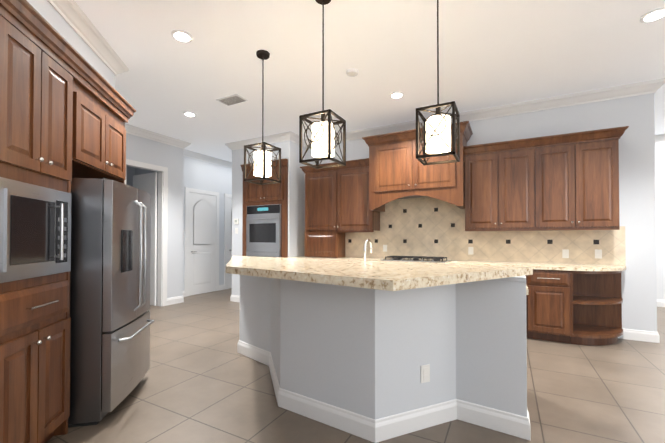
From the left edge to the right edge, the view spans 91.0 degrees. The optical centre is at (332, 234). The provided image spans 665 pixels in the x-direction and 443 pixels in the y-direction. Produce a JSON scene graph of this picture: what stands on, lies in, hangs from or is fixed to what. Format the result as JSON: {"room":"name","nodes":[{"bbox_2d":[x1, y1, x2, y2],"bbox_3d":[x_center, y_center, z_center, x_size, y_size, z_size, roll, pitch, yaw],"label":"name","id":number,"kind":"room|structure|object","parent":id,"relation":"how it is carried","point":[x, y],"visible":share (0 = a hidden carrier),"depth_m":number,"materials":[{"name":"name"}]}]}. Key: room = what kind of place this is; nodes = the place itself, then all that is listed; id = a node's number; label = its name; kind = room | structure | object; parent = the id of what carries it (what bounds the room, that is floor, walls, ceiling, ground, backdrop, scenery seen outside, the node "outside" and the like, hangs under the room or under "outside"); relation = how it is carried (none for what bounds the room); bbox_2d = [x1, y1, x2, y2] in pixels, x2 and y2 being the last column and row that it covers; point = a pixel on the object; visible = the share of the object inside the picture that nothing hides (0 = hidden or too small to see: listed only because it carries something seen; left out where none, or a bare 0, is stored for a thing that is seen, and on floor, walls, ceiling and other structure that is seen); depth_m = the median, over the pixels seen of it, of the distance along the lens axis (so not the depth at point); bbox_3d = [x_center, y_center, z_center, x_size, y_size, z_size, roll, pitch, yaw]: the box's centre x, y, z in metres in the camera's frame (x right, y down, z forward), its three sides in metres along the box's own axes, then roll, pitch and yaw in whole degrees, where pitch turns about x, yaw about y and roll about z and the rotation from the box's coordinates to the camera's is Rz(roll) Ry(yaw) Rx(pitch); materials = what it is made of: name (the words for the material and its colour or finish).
{"room":"kitchen","nodes":[
{"label":"kitchen","id":0,"kind":"room"},
{"bbox_2d":[27,0,114,88],"bbox_3d":[-2.233,-0.309,1.035,0.750,3.180,5.000,0,-1,-12],"label":"wall","id":1,"kind":"structure","parent":0,"point":[54,19],"depth_m":2.77,"materials":[{"name":"paint"}]},
{"bbox_2d":[47,0,129,75],"bbox_3d":[-1.796,-1.835,1.177,3.294,0.125,3.978,0,-1,28],"label":"crown molding","id":2,"kind":"structure","parent":1,"relation":"attached to","point":[75,18],"depth_m":2.94,"materials":[{"name":"white paint"}]},
{"bbox_2d":[72,79,125,182],"bbox_3d":[-2.081,0.113,2.509,0.657,2.370,0.848,0,-1,-12],"label":"upper cabinet","id":3,"kind":"object","parent":1,"relation":"attached to","point":[98,140],"visible":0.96,"depth_m":2.48,"materials":[{"name":"brown wood"}]},
{"bbox_2d":[0,0,135,122],"bbox_3d":[-1.825,-1.102,2.320,1.367,0.136,1.291,0,-1,28],"label":"crown molding","id":4,"kind":"structure","parent":3,"relation":"attached to","point":[29,22],"depth_m":1.98,"materials":[{"name":"brown wood"}]},
{"bbox_2d":[124,133,182,305],"bbox_3d":[-4.027,-0.266,4.645,0.148,3.180,4.255,0,-1,28],"label":"wall","id":5,"kind":"structure","parent":0,"point":[154,169],"depth_m":6.17,"materials":[{"name":"paint"}]},
{"bbox_2d":[125,123,190,151],"bbox_3d":[-3.883,-1.793,4.703,0.105,0.125,4.260,0,-1,28],"label":"crown molding","id":6,"kind":"structure","parent":5,"relation":"attached to","point":[130,129],"depth_m":5.95,"materials":[{"name":"white paint"}]},
{"bbox_2d":[183,156,231,296],"bbox_3d":[-2.722,-0.224,8.097,0.178,3.180,3.065,0,-1,28],"label":"wall","id":7,"kind":"structure","parent":0,"point":[207,221],"depth_m":7.60,"materials":[{"name":"paint"}]},
{"bbox_2d":[183,152,231,167],"bbox_3d":[-2.676,-1.753,8.023,0.105,0.125,2.945,0,-1,28],"label":"crown molding","id":8,"kind":"structure","parent":7,"relation":"attached to","point":[194,155],"depth_m":7.59,"materials":[{"name":"white paint"}]},
{"bbox_2d":[231,141,304,301],"bbox_3d":[-1.264,-0.243,6.558,1.420,3.180,0.666,0,-1,28],"label":"wall","id":9,"kind":"structure","parent":0,"point":[296,195],"depth_m":6.30,"materials":[{"name":"paint"}]},
{"bbox_2d":[227,131,294,149],"bbox_3d":[-1.383,-1.774,6.222,1.505,0.125,0.105,0,-1,28],"label":"crown molding","id":10,"kind":"structure","parent":9,"relation":"attached to","point":[285,136],"depth_m":6.14,"materials":[{"name":"white paint"}]},
{"bbox_2d":[291,133,306,146],"bbox_3d":[-0.648,-1.776,6.114,0.105,0.125,0.390,0,-1,28],"label":"crown molding","id":11,"kind":"structure","parent":9,"relation":"attached to","point":[296,140],"depth_m":6.15,"materials":[{"name":"white paint"}]},
{"bbox_2d":[46,288,664,442],"bbox_3d":[0.956,1.345,3.860,18.000,0.060,16.000,0,-1,28],"label":"floor","id":12,"kind":"structure","parent":0,"point":[203,380],"depth_m":2.60,"materials":[{"name":"tile"}]},
{"bbox_2d":[0,15,72,442],"bbox_3d":[-1.917,0.104,1.737,0.661,2.370,0.723,0,-1,-12],"label":"tall cabinet","id":13,"kind":"object","parent":12,"relation":"on","point":[36,101],"visible":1,"depth_m":1.78,"materials":[{"name":"brown wood"}]},
{"bbox_2d":[0,177,70,282],"bbox_3d":[-1.881,-0.018,1.769,0.624,0.505,0.618,0,-1,-12],"label":"microwave","id":14,"kind":"object","parent":13,"relation":"in","point":[35,230],"visible":1,"depth_m":1.75,"materials":[{"name":"silver metal"}]},
{"bbox_2d":[68,177,153,427],"bbox_3d":[-1.950,0.455,2.538,0.888,1.687,0.782,0,-1,-12],"label":"fridge","id":15,"kind":"object","parent":12,"relation":"on","point":[111,322],"visible":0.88,"depth_m":2.23,"materials":[{"name":"silver metal"}]},
{"bbox_2d":[241,158,287,257],"bbox_3d":[-1.210,-0.012,6.375,1.085,2.715,0.593,0,-1,28],"label":"tall cabinet","id":16,"kind":"object","parent":12,"relation":"on","point":[265,222],"visible":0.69,"depth_m":6.13,"materials":[{"name":"brown wood"}]},
{"bbox_2d":[305,230,347,257],"bbox_3d":[-0.134,0.176,5.968,0.664,0.471,0.348,0,-1,28],"label":"base cabinet","id":17,"kind":"object","parent":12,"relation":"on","point":[318,243],"depth_m":5.81,"materials":[{"name":"brown wood"}]},
{"bbox_2d":[237,259,530,442],"bbox_3d":[0.167,0.795,2.984,2.780,1.019,1.600,0,-1,28],"label":"kitchen island","id":18,"kind":"object","parent":12,"relation":"on","point":[351,346],"depth_m":2.20,"materials":[{"name":"paint"}]},
{"bbox_2d":[364,239,371,260],"bbox_3d":[0.386,0.214,3.325,0.104,0.337,0.208,0,-1,28],"label":"faucet","id":19,"kind":"object","parent":18,"relation":"on","point":[366,241],"visible":0.67,"depth_m":3.28,"materials":[{"name":"silver metal"}]},
{"bbox_2d":[226,256,532,303],"bbox_3d":[-0.151,0.253,2.492,2.930,0.050,1.280,0,-1,28],"label":"island countertop","id":20,"kind":"structure","parent":18,"relation":"on","point":[479,282],"depth_m":2.13,"materials":[{"name":"beige stone"}]},
{"bbox_2d":[421,364,429,382],"bbox_3d":[0.625,0.937,2.196,0.072,0.115,0.009,0,-1,-24],"label":"outlet","id":21,"kind":"object","parent":18,"relation":"attached to","point":[425,373],"visible":1,"depth_m":2.19,"materials":[{"name":"white plastic"}]},
{"bbox_2d":[525,268,533,338],"bbox_3d":[2.377,0.880,4.459,0.590,0.884,0.628,0,-1,28],"label":"base cabinet","id":22,"kind":"object","parent":12,"relation":"on","point":[529,278],"depth_m":4.06,"materials":[{"name":"brown wood"}]},
{"bbox_2d":[534,268,573,343],"bbox_3d":[2.753,0.877,4.259,0.540,0.884,0.628,0,-1,28],"label":"base cabinet","id":23,"kind":"object","parent":12,"relation":"on","point":[553,291],"depth_m":3.96,"materials":[{"name":"brown wood"}]},
{"bbox_2d":[286,256,625,271],"bbox_3d":[1.419,0.423,4.969,4.798,0.038,0.642,0,-1,28],"label":"countertop","id":24,"kind":"structure","parent":23,"relation":"on","point":[549,267],"depth_m":4.13,"materials":[{"name":"beige stone"}]},
{"bbox_2d":[380,256,450,262],"bbox_3d":[1.280,0.375,5.031,0.960,0.056,0.490,0,-1,28],"label":"cooktop","id":25,"kind":"object","parent":24,"relation":"in","point":[416,259],"visible":1,"depth_m":4.95,"materials":[{"name":"silver metal"}]},
{"bbox_2d":[75,0,664,161],"bbox_3d":[0.956,-1.905,3.900,18.000,0.080,16.000,0,-1,28],"label":"ceiling","id":26,"kind":"structure","parent":0,"point":[493,53],"depth_m":3.45,"materials":[{"name":"paint"}]},
{"bbox_2d":[171,29,192,42],"bbox_3d":[-1.420,-1.867,3.082,0.190,0.014,0.190,0,-1,28],"label":"recessed light","id":27,"kind":"object","parent":26,"relation":"in","point":[182,36],"visible":0.94,"depth_m":3.07,"materials":[{"name":"white"}]},
{"bbox_2d":[183,111,195,116],"bbox_3d":[-2.191,-1.844,5.013,0.190,0.014,0.190,0,-1,28],"label":"recessed light","id":28,"kind":"object","parent":26,"relation":"in","point":[189,114],"visible":0.94,"depth_m":5.00,"materials":[{"name":"white"}]},
{"bbox_2d":[216,94,247,105],"bbox_3d":[-1.386,-1.849,4.503,0.380,0.016,0.220,0,-1,28],"label":"ceiling vent","id":29,"kind":"object","parent":26,"relation":"in","point":[232,99],"visible":1,"depth_m":4.49,"materials":[{"name":"grey metal"}]},
{"bbox_2d":[244,50,280,184],"bbox_3d":[-0.718,-1.204,3.368,0.267,1.332,0.267,0,-1,28],"label":"pendant light","id":30,"kind":"object","parent":26,"relation":"hanging from","point":[262,164],"visible":1,"depth_m":3.31,"materials":[{"name":"white glass"}]},
{"bbox_2d":[299,0,345,168],"bbox_3d":[-0.073,-1.214,2.559,0.267,1.332,0.267,0,-1,28],"label":"pendant light","id":31,"kind":"object","parent":26,"relation":"hanging from","point":[322,141],"visible":1,"depth_m":2.50,"materials":[{"name":"white glass"}]},
{"bbox_2d":[346,69,357,76],"bbox_3d":[0.227,-1.849,3.744,0.140,0.034,0.140,0,-1,28],"label":"smoke detector","id":32,"kind":"object","parent":26,"relation":"attached to","point":[351,72],"visible":1,"depth_m":3.71,"materials":[{"name":"white plastic"}]},
{"bbox_2d":[390,92,403,98],"bbox_3d":[0.856,-1.852,4.349,0.190,0.014,0.190,0,-1,28],"label":"recessed light","id":33,"kind":"object","parent":26,"relation":"in","point":[395,95],"visible":0.96,"depth_m":4.34,"materials":[{"name":"white"}]},
{"bbox_2d":[416,0,459,164],"bbox_3d":[0.782,-1.215,2.419,0.267,1.332,0.267,0,-1,28],"label":"pendant light","id":34,"kind":"object","parent":26,"relation":"hanging from","point":[437,133],"visible":1,"depth_m":2.35,"materials":[{"name":"white glass"}]},
{"bbox_2d":[640,7,664,22],"bbox_3d":[2.756,-1.871,2.790,0.190,0.014,0.190,0,-1,28],"label":"recessed light","id":35,"kind":"object","parent":26,"relation":"in","point":[653,15],"visible":0.88,"depth_m":2.78,"materials":[{"name":"white"}]},
{"bbox_2d":[305,93,659,342],"bbox_3d":[1.739,-0.259,5.244,5.116,3.180,0.156,0,-1,28],"label":"wall","id":36,"kind":"structure","parent":0,"point":[637,198],"depth_m":4.11,"materials":[{"name":"paint"}]},
{"bbox_2d":[304,162,339,229],"bbox_3d":[-0.105,-0.649,5.962,0.730,1.180,0.348,0,-1,28],"label":"upper cabinet","id":37,"kind":"object","parent":36,"relation":"attached to","point":[336,203],"depth_m":5.80,"materials":[{"name":"brown wood"}]},
{"bbox_2d":[340,158,379,229],"bbox_3d":[0.422,-0.653,5.681,0.730,1.180,0.348,0,-1,28],"label":"upper cabinet","id":38,"kind":"object","parent":36,"relation":"attached to","point":[355,214],"depth_m":5.50,"materials":[{"name":"brown wood"}]},
{"bbox_2d":[362,121,472,211],"bbox_3d":[1.303,-0.966,5.070,1.570,1.150,0.602,0,-1,28],"label":"upper cabinet","id":39,"kind":"object","parent":36,"relation":"attached to","point":[398,169],"visible":0.94,"depth_m":4.89,"materials":[{"name":"brown wood"}]},
{"bbox_2d":[304,197,625,265],"bbox_3d":[1.573,-0.131,5.253,4.807,1.074,0.012,0,-1,28],"label":"backsplash","id":40,"kind":"structure","parent":36,"relation":"attached to","point":[430,227],"depth_m":5.04,"materials":[{"name":"tile"}]},
{"bbox_2d":[468,247,472,254],"bbox_3d":[2.100,0.248,4.955,0.072,0.116,0.008,0,-1,28],"label":"electrical outlet","id":41,"kind":"object","parent":40,"relation":"attached to","point":[470,250],"visible":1,"depth_m":4.96,"materials":[{"name":"white plastic"}]},
{"bbox_2d":[562,249,568,257],"bbox_3d":[3.141,0.261,4.399,0.072,0.116,0.008,0,-1,28],"label":"electrical outlet","id":42,"kind":"object","parent":40,"relation":"attached to","point":[565,253],"visible":1,"depth_m":4.40,"materials":[{"name":"white plastic"}]},
{"bbox_2d":[595,249,601,258],"bbox_3d":[3.450,0.254,4.234,0.072,0.116,0.008,0,-1,28],"label":"electrical outlet","id":43,"kind":"object","parent":40,"relation":"attached to","point":[598,253],"visible":1,"depth_m":4.23,"materials":[{"name":"white plastic"}]},
{"bbox_2d":[307,78,664,145],"bbox_3d":[1.725,-1.787,5.142,5.205,0.125,0.109,0,-1,28],"label":"crown molding","id":44,"kind":"structure","parent":36,"relation":"attached to","point":[651,86],"depth_m":4.53,"materials":[{"name":"white paint"}]},
{"bbox_2d":[464,138,543,229],"bbox_3d":[2.390,-0.666,4.630,0.925,1.180,0.348,0,-1,28],"label":"upper cabinet","id":45,"kind":"object","parent":36,"relation":"attached to","point":[504,181],"depth_m":4.45,"materials":[{"name":"brown wood"}]},
{"bbox_2d":[540,127,619,229],"bbox_3d":[3.089,-0.670,4.256,0.925,1.180,0.348,0,-1,28],"label":"upper cabinet","id":46,"kind":"object","parent":36,"relation":"attached to","point":[568,181],"depth_m":4.06,"materials":[{"name":"brown wood"}]},
{"bbox_2d":[655,142,664,306],"bbox_3d":[7.695,-0.258,5.259,7.410,3.180,0.136,0,-1,28],"label":"wall","id":47,"kind":"structure","parent":0,"point":[660,201],"depth_m":6.06,"materials":[{"name":"paint"}]},
{"bbox_2d":[655,134,664,142],"bbox_3d":[7.690,-1.787,5.162,7.310,0.125,0.105,0,-1,28],"label":"crown molding","id":48,"kind":"structure","parent":47,"relation":"attached to","point":[660,137],"depth_m":6.03,"materials":[{"name":"white paint"}]}
]}

